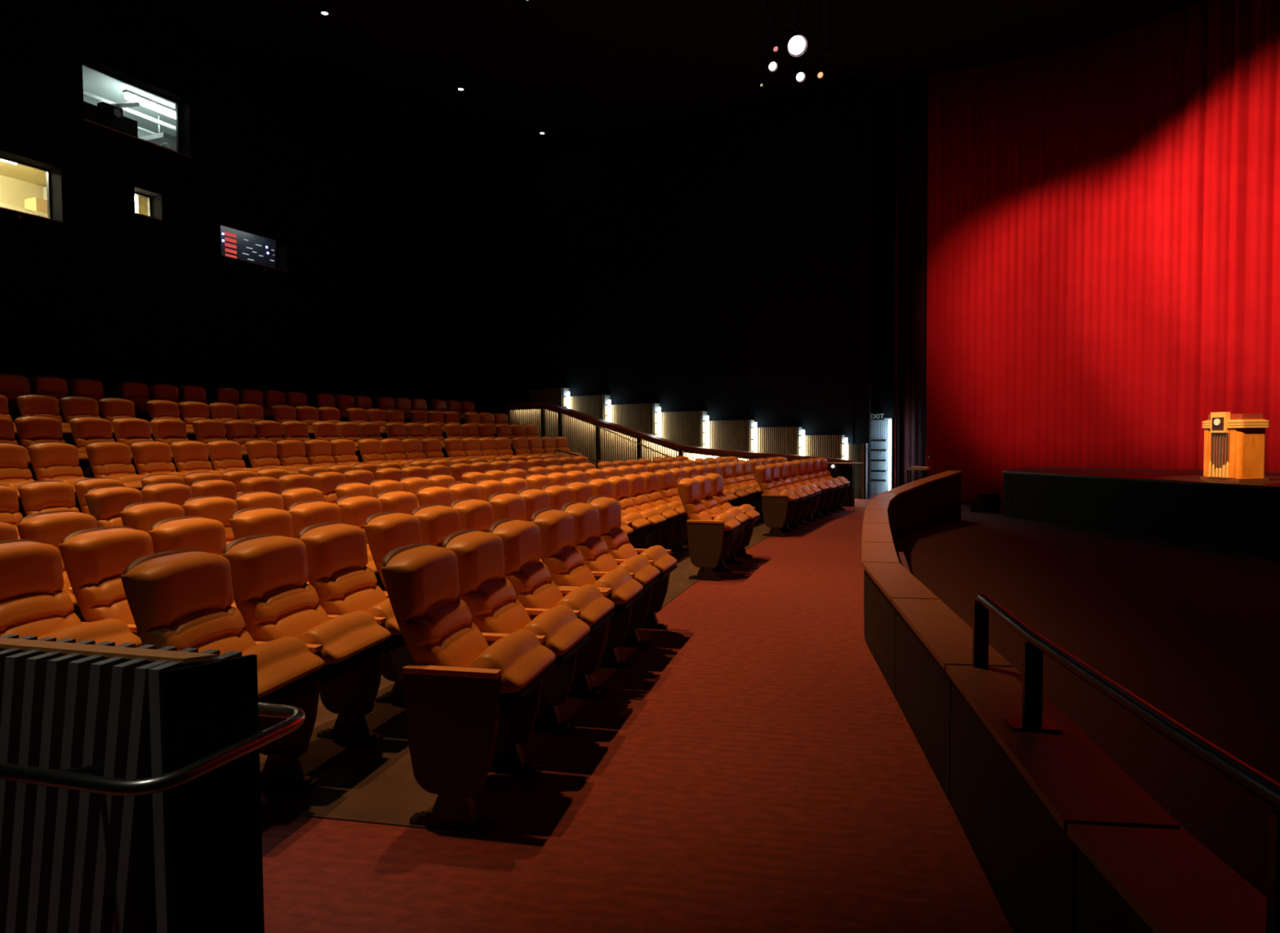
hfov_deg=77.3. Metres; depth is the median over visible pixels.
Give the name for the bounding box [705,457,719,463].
seat
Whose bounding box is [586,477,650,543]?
seat
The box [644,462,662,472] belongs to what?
seat
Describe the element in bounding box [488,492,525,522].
seat
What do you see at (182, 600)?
cushion
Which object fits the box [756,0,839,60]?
lighting truss
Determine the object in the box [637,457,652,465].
seat
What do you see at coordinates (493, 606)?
cushion
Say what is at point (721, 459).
seat
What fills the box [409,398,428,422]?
seat
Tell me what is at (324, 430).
cushion
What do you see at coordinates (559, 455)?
seat cushion
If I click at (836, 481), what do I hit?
seat cushion
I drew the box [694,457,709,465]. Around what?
seat
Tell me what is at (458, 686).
seat
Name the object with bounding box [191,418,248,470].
seat
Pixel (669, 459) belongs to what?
seat
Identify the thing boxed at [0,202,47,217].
base cabinet
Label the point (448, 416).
cushion
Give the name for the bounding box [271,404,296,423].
cushion
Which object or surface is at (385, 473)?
seat
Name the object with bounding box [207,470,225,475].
seat cushion
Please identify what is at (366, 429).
cushion
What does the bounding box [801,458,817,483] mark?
cushion
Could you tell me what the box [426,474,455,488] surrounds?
seat
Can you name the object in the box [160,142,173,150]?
cable
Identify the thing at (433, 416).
cushion
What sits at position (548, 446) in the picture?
cushion
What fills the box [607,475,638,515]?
cushion
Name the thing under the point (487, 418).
cushion
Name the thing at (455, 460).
seat
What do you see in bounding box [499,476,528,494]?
seat
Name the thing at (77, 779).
handrail
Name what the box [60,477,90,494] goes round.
seat cushion
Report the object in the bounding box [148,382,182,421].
seat
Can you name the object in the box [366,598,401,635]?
seat cushion
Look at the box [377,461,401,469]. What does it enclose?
seat
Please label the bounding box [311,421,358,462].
seat
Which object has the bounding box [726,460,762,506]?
seat
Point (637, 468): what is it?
seat
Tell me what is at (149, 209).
window
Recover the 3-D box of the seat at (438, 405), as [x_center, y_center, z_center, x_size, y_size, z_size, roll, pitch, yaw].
[-5.042,-1.200,20.649,0.621,1.092,0.560,1,3,28]
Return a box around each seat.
[0,373,31,422]
[0,395,21,445]
[0,416,35,477]
[0,442,36,515]
[0,484,22,539]
[0,521,79,614]
[0,538,142,647]
[13,415,93,480]
[16,394,75,445]
[16,510,97,622]
[17,480,79,515]
[26,441,90,510]
[30,375,69,422]
[58,525,153,637]
[59,395,116,447]
[67,377,105,418]
[69,416,135,477]
[74,477,124,514]
[84,440,147,502]
[84,485,142,528]
[97,397,155,440]
[111,417,175,475]
[116,381,151,422]
[120,501,184,554]
[120,549,325,716]
[129,440,189,479]
[141,473,184,487]
[141,481,192,506]
[146,400,196,440]
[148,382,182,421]
[148,515,245,630]
[150,417,213,472]
[169,440,225,475]
[177,384,211,418]
[177,400,228,439]
[182,471,222,486]
[182,495,237,544]
[190,478,236,500]
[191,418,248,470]
[206,440,260,472]
[208,402,257,438]
[212,386,240,419]
[221,469,257,496]
[221,533,391,789]
[223,419,278,467]
[229,506,309,584]
[234,490,284,511]
[236,403,284,439]
[238,388,274,421]
[240,475,280,494]
[244,439,298,473]
[253,419,284,466]
[255,467,288,479]
[262,390,297,420]
[271,404,315,439]
[275,439,326,469]
[278,473,315,492]
[280,420,310,464]
[280,486,324,511]
[284,391,320,421]
[287,500,382,585]
[294,405,337,439]
[297,521,413,742]
[298,465,328,476]
[303,439,349,468]
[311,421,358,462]
[312,471,346,504]
[313,392,348,421]
[317,406,340,437]
[327,463,354,474]
[329,438,373,466]
[333,394,368,421]
[334,481,373,499]
[335,421,363,462]
[335,494,385,591]
[343,468,374,484]
[346,407,384,437]
[352,395,386,421]
[352,462,378,479]
[357,438,402,467]
[358,422,385,460]
[363,511,422,695]
[366,408,387,438]
[368,479,403,497]
[374,466,404,481]
[376,395,409,422]
[376,489,417,515]
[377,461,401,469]
[380,438,413,466]
[381,542,556,832]
[384,408,406,435]
[384,422,423,453]
[393,397,411,422]
[399,476,430,506]
[400,437,435,462]
[400,465,427,479]
[404,422,442,450]
[408,409,443,435]
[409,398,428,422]
[409,459,432,467]
[411,503,460,546]
[416,485,453,506]
[421,437,453,460]
[422,422,448,457]
[424,463,449,476]
[426,410,447,438]
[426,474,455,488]
[430,399,460,422]
[431,458,452,476]
[442,410,462,435]
[442,528,591,774]
[443,437,471,459]
[444,422,464,451]
[445,400,466,424]
[448,482,480,501]
[449,457,470,464]
[449,462,472,482]
[450,497,542,562]
[460,400,480,422]
[461,423,479,450]
[461,437,493,462]
[461,471,487,484]
[464,411,495,435]
[468,457,487,463]
[470,461,492,473]
[475,479,505,502]
[477,423,496,449]
[478,436,510,457]
[479,412,497,437]
[484,469,507,480]
[488,460,510,471]
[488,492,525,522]
[488,518,615,732]
[493,412,511,435]
[493,436,524,456]
[493,455,511,462]
[494,423,515,455]
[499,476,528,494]
[504,467,527,479]
[506,458,528,475]
[509,423,526,438]
[510,454,528,474]
[511,436,540,456]
[516,488,550,521]
[523,424,540,438]
[524,454,542,467]
[524,473,551,489]
[526,436,558,458]
[526,457,545,467]
[527,466,548,475]
[531,508,644,693]
[539,453,555,459]
[540,436,570,457]
[541,484,572,511]
[542,457,560,466]
[545,464,564,473]
[546,471,569,485]
[553,435,583,457]
[558,456,574,466]
[560,501,660,668]
[561,463,581,471]
[563,480,634,541]
[564,470,586,483]
[572,455,588,464]
[577,462,595,472]
[584,467,605,480]
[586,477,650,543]
[586,495,677,647]
[597,460,614,469]
[600,466,620,476]
[604,475,666,548]
[611,459,627,467]
[615,465,634,476]
[621,472,679,549]
[624,458,639,466]
[630,463,647,474]
[636,471,688,556]
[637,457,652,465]
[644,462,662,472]
[653,457,667,463]
[653,468,688,551]
[657,461,674,470]
[664,456,678,462]
[666,466,688,545]
[670,460,685,468]
[675,455,688,461]
[676,476,741,580]
[680,465,697,478]
[681,459,697,466]
[690,474,749,572]
[692,464,737,506]
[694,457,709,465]
[702,471,759,564]
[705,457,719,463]
[705,462,748,506]
[715,456,728,462]
[715,462,757,506]
[725,455,738,461]
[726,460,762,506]
[736,459,763,520]
[747,458,761,483]
[754,464,799,537]
[756,457,770,465]
[764,462,807,533]
[765,457,778,463]
[773,462,814,528]
[774,456,787,462]
[781,460,822,524]
[791,459,829,521]
[799,458,836,518]
[807,457,844,515]
[814,457,849,512]
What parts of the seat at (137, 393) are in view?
panel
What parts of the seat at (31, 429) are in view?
panel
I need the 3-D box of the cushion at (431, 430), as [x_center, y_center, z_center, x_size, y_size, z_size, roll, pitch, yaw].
[-4.266,-0.585,16.808,0.373,0.650,0.496,1,3,25]
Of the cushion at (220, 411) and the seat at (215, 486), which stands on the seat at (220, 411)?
the cushion at (220, 411)
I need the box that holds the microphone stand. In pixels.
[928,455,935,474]
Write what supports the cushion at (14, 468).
on the seat at (15, 473)
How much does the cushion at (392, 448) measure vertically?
0.650 m
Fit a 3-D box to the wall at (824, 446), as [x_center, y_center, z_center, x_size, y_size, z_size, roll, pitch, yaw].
[4.461,-0.005,19.657,0.085,1.530,1.104,-3,3,-43]
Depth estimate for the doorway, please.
20.40 m
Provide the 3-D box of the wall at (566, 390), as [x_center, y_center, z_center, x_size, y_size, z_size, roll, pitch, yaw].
[-2.174,-0.810,23.348,0.050,2.950,0.400,1,3,29]
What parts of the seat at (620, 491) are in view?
panel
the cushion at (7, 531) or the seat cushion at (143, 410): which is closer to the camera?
the cushion at (7, 531)
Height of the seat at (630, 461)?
1.092 m
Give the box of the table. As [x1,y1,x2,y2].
[905,466,929,483]
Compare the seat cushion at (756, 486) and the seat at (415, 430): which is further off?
the seat at (415, 430)
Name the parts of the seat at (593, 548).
armrest, panel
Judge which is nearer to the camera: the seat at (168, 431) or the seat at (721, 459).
the seat at (168, 431)
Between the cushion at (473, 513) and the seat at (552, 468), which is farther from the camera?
the seat at (552, 468)
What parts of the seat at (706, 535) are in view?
panel, armrest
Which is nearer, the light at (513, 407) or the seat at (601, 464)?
the seat at (601, 464)
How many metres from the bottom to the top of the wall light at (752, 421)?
1.930 m
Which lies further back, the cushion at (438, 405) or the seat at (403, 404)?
the cushion at (438, 405)
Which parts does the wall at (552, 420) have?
post, panel, post, panel, post, panel, post, panel, post, panel, handrail, panel, panel, rail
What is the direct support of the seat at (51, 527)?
on the floor at (755, 766)
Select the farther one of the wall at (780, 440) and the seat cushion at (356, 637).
the wall at (780, 440)
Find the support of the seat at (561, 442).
on the floor
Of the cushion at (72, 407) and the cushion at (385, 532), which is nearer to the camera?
the cushion at (385, 532)
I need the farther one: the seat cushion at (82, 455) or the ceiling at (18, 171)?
the ceiling at (18, 171)
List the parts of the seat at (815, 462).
panel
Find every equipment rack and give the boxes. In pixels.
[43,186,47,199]
[220,225,274,267]
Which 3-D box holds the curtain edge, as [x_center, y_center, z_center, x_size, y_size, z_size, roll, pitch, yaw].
[6.375,-4.273,19.890,0.040,10.190,0.166,1,3,40]
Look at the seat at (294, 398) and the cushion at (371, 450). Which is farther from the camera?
the seat at (294, 398)
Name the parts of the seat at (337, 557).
panel, armrest, panel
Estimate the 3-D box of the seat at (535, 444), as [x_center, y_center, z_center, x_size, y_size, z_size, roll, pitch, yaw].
[-2.276,-0.149,18.520,0.636,1.092,0.560,1,3,27]
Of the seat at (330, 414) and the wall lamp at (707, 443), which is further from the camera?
the wall lamp at (707, 443)
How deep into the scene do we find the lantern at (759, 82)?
15.80 m
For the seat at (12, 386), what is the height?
1.092 m
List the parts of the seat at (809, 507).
panel, panel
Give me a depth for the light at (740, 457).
18.26 m
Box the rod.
[157,115,159,133]
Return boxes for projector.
[83,101,137,137]
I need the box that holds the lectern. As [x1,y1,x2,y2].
[1200,412,1269,482]
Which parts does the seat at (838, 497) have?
panel, panel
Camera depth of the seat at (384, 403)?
18.98 m
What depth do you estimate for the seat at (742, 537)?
9.87 m
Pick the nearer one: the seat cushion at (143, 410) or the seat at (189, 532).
the seat at (189, 532)
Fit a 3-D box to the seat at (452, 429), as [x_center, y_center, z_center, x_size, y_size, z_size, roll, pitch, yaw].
[-3.889,-0.402,17.386,0.621,1.092,0.560,1,3,25]
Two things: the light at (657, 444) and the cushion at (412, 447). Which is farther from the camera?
the light at (657, 444)
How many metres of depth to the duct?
17.72 m
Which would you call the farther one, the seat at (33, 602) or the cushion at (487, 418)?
the cushion at (487, 418)
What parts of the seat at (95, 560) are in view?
armrest, panel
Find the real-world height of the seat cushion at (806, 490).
0.262 m
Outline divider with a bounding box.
[0,633,264,932]
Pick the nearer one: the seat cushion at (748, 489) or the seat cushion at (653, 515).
the seat cushion at (653, 515)
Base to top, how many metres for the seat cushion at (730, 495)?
0.262 m
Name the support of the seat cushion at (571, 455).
on the seat at (561, 442)
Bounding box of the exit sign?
[871,413,884,420]
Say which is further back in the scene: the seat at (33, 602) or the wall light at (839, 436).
the wall light at (839, 436)
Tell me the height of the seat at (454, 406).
1.092 m
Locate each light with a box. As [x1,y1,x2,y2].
[320,5,328,15]
[457,83,464,90]
[512,406,540,409]
[539,128,545,134]
[600,425,636,438]
[642,438,678,451]
[684,450,726,457]
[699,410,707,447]
[733,455,764,459]
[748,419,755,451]
[838,435,844,458]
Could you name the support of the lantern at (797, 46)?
hanging from the ceiling at (570, 69)
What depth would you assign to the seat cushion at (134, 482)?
9.14 m
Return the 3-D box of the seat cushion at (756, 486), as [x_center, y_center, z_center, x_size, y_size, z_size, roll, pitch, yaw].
[2.007,0.420,14.215,0.374,0.262,0.476,1,3,25]
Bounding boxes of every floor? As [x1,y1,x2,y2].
[259,493,1014,932]
[893,501,1279,897]
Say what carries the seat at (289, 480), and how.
on the floor
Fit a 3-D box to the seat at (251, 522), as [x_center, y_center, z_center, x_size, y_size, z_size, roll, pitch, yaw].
[-2.391,0.830,5.459,0.629,1.092,0.560,0,2,14]
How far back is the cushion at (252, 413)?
14.00 m
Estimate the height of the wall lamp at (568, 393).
1.380 m
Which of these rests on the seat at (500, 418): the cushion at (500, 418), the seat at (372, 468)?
the cushion at (500, 418)
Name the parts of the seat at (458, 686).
armrest, panel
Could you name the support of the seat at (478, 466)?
on the floor
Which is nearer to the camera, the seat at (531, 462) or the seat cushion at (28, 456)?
the seat cushion at (28, 456)
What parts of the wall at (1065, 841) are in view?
panel, panel, panel, panel, panel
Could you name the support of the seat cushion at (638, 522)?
on the seat at (599, 486)
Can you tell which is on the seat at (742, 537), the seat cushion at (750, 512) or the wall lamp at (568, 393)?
the seat cushion at (750, 512)
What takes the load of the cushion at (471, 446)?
on the seat at (471, 446)
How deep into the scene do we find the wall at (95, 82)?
17.69 m
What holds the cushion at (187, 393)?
on the seat at (187, 393)
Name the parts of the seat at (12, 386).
panel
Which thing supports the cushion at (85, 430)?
on the seat at (86, 430)
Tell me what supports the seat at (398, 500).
on the floor at (755, 766)
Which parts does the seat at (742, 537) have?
panel, panel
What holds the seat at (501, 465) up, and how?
on the floor
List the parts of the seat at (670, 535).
panel, panel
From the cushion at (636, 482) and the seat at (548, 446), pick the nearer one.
the cushion at (636, 482)
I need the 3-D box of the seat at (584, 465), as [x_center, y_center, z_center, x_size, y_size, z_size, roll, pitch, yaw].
[-0.736,0.473,14.081,0.637,1.092,0.623,1,2,24]
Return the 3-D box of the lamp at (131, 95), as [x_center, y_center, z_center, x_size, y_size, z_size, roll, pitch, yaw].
[-10.662,-7.932,17.633,0.130,0.185,1.420,0,2,22]
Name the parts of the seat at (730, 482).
panel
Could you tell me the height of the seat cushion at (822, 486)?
0.262 m
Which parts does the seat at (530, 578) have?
armrest, panel, armrest, panel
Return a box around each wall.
[0,0,391,408]
[0,174,44,208]
[82,65,176,137]
[137,128,151,137]
[137,197,147,215]
[385,134,520,423]
[505,402,863,506]
[517,72,871,497]
[529,387,563,406]
[560,387,569,406]
[569,394,604,420]
[601,394,610,421]
[609,403,702,447]
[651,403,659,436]
[708,419,751,451]
[755,426,799,454]
[795,426,802,455]
[802,435,841,458]
[845,443,866,499]
[861,470,1266,932]
[862,443,868,499]
[892,94,927,488]
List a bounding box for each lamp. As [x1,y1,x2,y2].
[0,159,17,164]
[123,88,175,118]
[134,194,138,213]
[564,391,569,408]
[604,400,611,422]
[654,407,661,437]
[702,415,709,448]
[751,422,756,452]
[799,430,804,455]
[841,437,848,459]
[888,419,891,490]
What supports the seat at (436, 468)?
on the floor
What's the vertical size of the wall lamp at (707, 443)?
1.380 m
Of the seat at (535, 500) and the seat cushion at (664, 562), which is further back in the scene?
the seat at (535, 500)
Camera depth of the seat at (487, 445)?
16.91 m
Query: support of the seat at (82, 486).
on the floor
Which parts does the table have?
leg, leg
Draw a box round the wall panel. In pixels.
[848,75,895,443]
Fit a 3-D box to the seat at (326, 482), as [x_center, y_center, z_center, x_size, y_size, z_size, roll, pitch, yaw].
[-3.653,0.605,9.848,0.616,1.092,0.560,0,2,18]
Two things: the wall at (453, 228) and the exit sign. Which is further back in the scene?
the wall at (453, 228)
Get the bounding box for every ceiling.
[0,160,143,198]
[124,0,1201,174]
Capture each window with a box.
[0,155,63,222]
[82,62,191,157]
[134,191,162,220]
[220,222,287,271]
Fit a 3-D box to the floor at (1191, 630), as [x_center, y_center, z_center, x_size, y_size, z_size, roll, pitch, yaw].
[9.417,1.469,8.068,17.190,0.330,28.000,0,2,0]
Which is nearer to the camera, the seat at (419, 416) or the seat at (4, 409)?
the seat at (4, 409)
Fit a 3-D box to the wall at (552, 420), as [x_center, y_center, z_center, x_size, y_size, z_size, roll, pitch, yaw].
[0.631,-0.419,19.399,9.585,2.440,0.408,1,3,29]
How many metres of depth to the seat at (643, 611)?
6.13 m
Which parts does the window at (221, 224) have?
sill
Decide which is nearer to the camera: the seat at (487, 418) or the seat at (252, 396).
the seat at (252, 396)
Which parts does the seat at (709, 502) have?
panel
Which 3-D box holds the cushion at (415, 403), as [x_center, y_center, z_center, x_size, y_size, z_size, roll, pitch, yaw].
[-5.460,-1.382,20.051,0.373,0.650,0.496,1,3,27]
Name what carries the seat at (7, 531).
on the floor at (755, 766)
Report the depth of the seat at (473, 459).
15.35 m
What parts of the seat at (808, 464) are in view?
panel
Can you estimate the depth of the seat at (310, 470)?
11.39 m
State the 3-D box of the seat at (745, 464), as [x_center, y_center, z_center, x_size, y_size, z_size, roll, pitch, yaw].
[2.134,0.422,14.778,0.635,1.092,0.623,1,3,26]
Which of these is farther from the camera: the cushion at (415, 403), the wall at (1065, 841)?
the cushion at (415, 403)
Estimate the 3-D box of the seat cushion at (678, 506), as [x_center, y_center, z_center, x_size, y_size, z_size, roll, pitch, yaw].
[0.424,0.582,10.432,0.374,0.262,0.476,0,2,20]
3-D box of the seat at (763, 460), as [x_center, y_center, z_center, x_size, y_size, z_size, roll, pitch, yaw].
[2.651,0.376,15.829,0.631,1.092,0.560,1,3,27]
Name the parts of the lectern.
dial panel, grille panel, moulding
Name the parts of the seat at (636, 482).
panel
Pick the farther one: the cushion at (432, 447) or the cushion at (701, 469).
the cushion at (432, 447)
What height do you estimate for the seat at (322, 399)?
1.092 m
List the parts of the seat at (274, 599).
armrest, panel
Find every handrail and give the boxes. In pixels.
[0,702,306,796]
[553,448,600,462]
[583,419,670,456]
[972,593,1279,932]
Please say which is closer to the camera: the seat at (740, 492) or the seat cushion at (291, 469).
the seat cushion at (291, 469)
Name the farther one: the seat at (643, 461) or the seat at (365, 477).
the seat at (643, 461)
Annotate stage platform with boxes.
[1002,466,1279,554]
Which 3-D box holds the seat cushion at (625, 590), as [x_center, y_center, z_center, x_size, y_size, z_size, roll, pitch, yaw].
[-0.210,0.804,5.153,0.374,0.262,0.476,1,3,14]
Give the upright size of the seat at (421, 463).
1.092 m
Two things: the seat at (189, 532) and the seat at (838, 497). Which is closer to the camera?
the seat at (189, 532)
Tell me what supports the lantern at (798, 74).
hanging from the ceiling at (570, 69)
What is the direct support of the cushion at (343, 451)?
on the seat at (343, 451)
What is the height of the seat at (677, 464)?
1.092 m
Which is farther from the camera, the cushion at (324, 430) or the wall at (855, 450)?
the wall at (855, 450)
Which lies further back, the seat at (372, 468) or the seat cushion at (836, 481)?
the seat cushion at (836, 481)
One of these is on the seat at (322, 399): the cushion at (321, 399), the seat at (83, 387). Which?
the cushion at (321, 399)
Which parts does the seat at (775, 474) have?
panel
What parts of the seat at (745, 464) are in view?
panel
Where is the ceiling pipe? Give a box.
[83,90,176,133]
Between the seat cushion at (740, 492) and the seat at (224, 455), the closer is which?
the seat at (224, 455)
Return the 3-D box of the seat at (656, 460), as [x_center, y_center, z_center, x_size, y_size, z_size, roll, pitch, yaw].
[0.620,0.347,16.955,0.628,1.092,0.560,1,3,27]
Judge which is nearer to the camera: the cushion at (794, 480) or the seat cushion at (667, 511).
the seat cushion at (667, 511)
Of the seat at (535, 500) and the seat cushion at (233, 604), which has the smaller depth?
the seat cushion at (233, 604)
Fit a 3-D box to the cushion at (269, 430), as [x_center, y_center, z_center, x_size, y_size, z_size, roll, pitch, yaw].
[-5.892,-0.416,12.895,0.373,0.650,0.496,0,2,20]
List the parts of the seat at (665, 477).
panel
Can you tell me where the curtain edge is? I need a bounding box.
[894,84,898,488]
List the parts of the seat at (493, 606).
armrest, panel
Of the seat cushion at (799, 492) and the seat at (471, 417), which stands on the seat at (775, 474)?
the seat cushion at (799, 492)
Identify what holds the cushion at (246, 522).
on the seat at (251, 522)
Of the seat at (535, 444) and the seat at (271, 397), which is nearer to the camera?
the seat at (271, 397)
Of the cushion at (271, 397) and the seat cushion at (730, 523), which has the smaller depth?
the seat cushion at (730, 523)
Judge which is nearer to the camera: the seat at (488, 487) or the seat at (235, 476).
the seat at (488, 487)
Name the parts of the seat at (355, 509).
panel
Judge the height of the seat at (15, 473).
1.092 m
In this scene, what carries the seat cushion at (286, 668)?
on the seat at (183, 599)
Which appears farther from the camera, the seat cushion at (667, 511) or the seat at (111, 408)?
the seat at (111, 408)
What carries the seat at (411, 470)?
on the floor
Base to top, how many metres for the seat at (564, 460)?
1.092 m
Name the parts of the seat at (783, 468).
panel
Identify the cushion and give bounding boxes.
[0,373,31,403]
[0,395,12,420]
[0,416,17,444]
[0,443,34,485]
[0,522,17,541]
[0,541,82,638]
[4,480,36,500]
[9,400,19,413]
[13,416,65,449]
[13,422,17,435]
[15,527,20,539]
[16,395,62,422]
[16,511,97,587]
[26,442,84,481]
[26,449,31,464]
[30,376,69,400]
[37,618,142,647]
[59,396,100,423]
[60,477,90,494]
[61,422,72,435]
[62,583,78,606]
[67,378,105,402]
[69,417,115,452]
[77,448,88,461]
[84,442,137,479]
[97,398,136,423]
[111,417,153,446]
[115,475,147,490]
[116,382,150,405]
[120,551,256,654]
[125,616,135,624]
[129,441,177,475]
[134,404,148,414]
[146,400,182,421]
[148,383,180,404]
[148,517,226,555]
[150,418,188,444]
[168,472,189,479]
[177,385,208,404]
[177,401,209,425]
[186,424,195,435]
[191,419,227,444]
[206,440,245,471]
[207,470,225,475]
[208,402,238,422]
[212,387,240,406]
[221,535,329,641]
[223,420,257,447]
[229,508,293,539]
[231,599,236,607]
[233,467,260,472]
[236,404,263,423]
[238,389,265,408]
[240,445,248,457]
[241,636,324,698]
[244,440,280,469]
[253,420,284,443]
[262,390,286,408]
[262,408,273,417]
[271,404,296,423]
[274,466,298,473]
[275,440,309,468]
[280,421,310,442]
[284,391,307,408]
[287,501,341,538]
[294,406,319,427]
[297,524,387,615]
[298,610,391,665]
[303,439,335,466]
[307,426,314,435]
[311,421,338,442]
[313,393,336,408]
[317,407,340,423]
[329,439,359,465]
[333,394,354,411]
[336,422,361,444]
[336,496,382,551]
[339,410,347,417]
[346,408,368,424]
[352,395,373,410]
[357,439,385,464]
[358,422,382,440]
[363,512,422,590]
[365,551,377,573]
[366,408,387,427]
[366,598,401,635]
[376,396,395,410]
[380,438,406,462]
[381,545,488,667]
[384,422,407,439]
[385,409,405,424]
[393,397,411,413]
[400,460,413,466]
[401,438,426,460]
[404,413,409,419]
[404,422,425,439]
[408,410,427,425]
[410,398,427,412]
[422,423,444,441]
[422,438,444,458]
[423,458,435,462]
[426,410,444,426]
[430,399,447,412]
[443,411,461,425]
[444,423,464,439]
[445,400,462,414]
[445,531,531,634]
[453,499,493,532]
[458,413,465,420]
[460,400,476,413]
[461,423,479,439]
[462,437,482,457]
[464,412,480,425]
[469,629,555,693]
[477,423,495,439]
[478,437,498,457]
[479,412,495,427]
[480,456,493,462]
[492,520,564,608]
[493,413,509,425]
[494,424,512,440]
[494,437,514,456]
[511,437,531,456]
[523,604,590,656]
[526,436,545,454]
[531,510,596,586]
[541,436,558,453]
[554,436,571,453]
[554,452,570,457]
[555,584,614,626]
[564,502,617,572]
[566,482,591,503]
[568,452,582,457]
[588,478,622,517]
[590,497,638,559]
[593,568,643,604]
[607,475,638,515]
[615,555,659,586]
[620,519,633,534]
[621,512,650,529]
[623,474,653,511]
[639,471,666,507]
[639,545,676,573]
[640,508,666,525]
[653,504,678,519]
[655,469,681,502]
[667,501,686,515]
[669,467,685,497]
[677,478,712,520]
[693,465,709,475]
[693,475,722,515]
[706,463,728,489]
[706,473,733,511]
[712,512,740,530]
[717,462,737,488]
[722,489,737,501]
[724,507,749,523]
[728,461,747,487]
[729,486,748,497]
[737,460,756,484]
[738,484,756,494]
[738,504,759,519]
[750,482,761,493]
[755,465,779,494]
[766,463,786,492]
[774,462,794,489]
[779,489,799,501]
[783,461,802,487]
[791,487,807,498]
[792,460,810,484]
[799,484,814,496]
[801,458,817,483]
[804,483,821,493]
[808,457,826,481]
[813,480,829,490]
[817,457,832,479]
[822,480,836,489]
[829,478,844,487]
[835,475,849,484]
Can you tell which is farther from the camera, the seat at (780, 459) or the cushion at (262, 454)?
the seat at (780, 459)
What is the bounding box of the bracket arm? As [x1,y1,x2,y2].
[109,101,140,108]
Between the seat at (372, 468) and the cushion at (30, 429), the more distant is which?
the seat at (372, 468)
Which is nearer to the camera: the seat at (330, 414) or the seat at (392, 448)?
the seat at (392, 448)
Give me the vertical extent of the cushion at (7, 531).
0.650 m
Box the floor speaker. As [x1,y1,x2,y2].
[970,492,999,513]
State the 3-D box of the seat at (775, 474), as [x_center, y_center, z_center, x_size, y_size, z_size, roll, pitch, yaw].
[2.355,0.491,13.005,0.642,1.092,0.560,1,3,24]
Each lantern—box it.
[757,0,763,87]
[765,0,777,71]
[769,0,778,52]
[784,0,807,57]
[793,0,805,82]
[814,0,823,79]
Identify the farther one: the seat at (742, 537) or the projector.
the projector
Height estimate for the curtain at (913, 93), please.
10.190 m
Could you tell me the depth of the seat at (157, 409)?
12.43 m
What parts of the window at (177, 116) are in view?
sill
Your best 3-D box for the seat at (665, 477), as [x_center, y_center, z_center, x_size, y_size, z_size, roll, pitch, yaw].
[0.532,0.583,11.063,0.633,1.092,0.560,0,2,21]
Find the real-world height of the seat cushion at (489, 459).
0.262 m
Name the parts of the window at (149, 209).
frame, sill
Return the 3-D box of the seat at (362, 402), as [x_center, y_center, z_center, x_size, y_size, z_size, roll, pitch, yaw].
[-6.186,-1.099,18.351,0.630,1.092,0.623,1,3,25]
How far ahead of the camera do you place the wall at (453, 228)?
24.33 m
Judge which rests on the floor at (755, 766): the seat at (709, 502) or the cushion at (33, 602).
the seat at (709, 502)
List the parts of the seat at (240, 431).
panel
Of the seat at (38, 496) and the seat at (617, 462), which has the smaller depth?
the seat at (38, 496)
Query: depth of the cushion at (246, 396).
15.58 m
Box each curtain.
[898,74,925,486]
[925,0,1279,502]
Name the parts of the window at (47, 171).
sill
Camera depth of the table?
17.11 m
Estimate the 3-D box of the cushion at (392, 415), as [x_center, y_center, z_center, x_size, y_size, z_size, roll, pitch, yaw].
[-5.281,-0.927,17.534,0.373,0.650,0.496,1,3,25]
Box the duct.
[137,132,177,151]
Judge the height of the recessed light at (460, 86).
0.110 m
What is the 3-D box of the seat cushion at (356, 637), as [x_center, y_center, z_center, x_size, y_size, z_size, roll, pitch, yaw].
[-1.492,0.860,3.879,0.374,0.262,0.476,0,2,12]
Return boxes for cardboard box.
[24,197,47,213]
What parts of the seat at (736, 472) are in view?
panel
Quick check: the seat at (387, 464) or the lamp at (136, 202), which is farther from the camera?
the lamp at (136, 202)
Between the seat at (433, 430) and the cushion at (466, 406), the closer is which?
the seat at (433, 430)
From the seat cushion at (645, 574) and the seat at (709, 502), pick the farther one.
the seat at (709, 502)
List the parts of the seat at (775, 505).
panel, armrest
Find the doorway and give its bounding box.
[871,417,892,494]
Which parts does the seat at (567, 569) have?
armrest, panel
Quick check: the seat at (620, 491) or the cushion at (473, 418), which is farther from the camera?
the cushion at (473, 418)
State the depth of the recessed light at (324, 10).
15.84 m
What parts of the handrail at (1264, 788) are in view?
post, post plate, post, rail, post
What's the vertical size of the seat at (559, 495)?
1.092 m
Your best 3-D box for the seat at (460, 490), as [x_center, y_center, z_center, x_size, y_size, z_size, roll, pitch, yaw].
[-1.612,0.713,8.242,0.640,1.092,0.560,0,2,17]
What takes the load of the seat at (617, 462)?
on the floor at (755, 766)
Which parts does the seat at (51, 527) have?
panel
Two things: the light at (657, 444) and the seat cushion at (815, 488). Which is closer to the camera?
the seat cushion at (815, 488)
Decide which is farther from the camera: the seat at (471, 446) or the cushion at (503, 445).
the cushion at (503, 445)
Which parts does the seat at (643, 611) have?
armrest, panel, armrest, panel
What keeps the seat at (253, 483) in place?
on the floor
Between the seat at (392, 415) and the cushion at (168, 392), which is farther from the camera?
the seat at (392, 415)

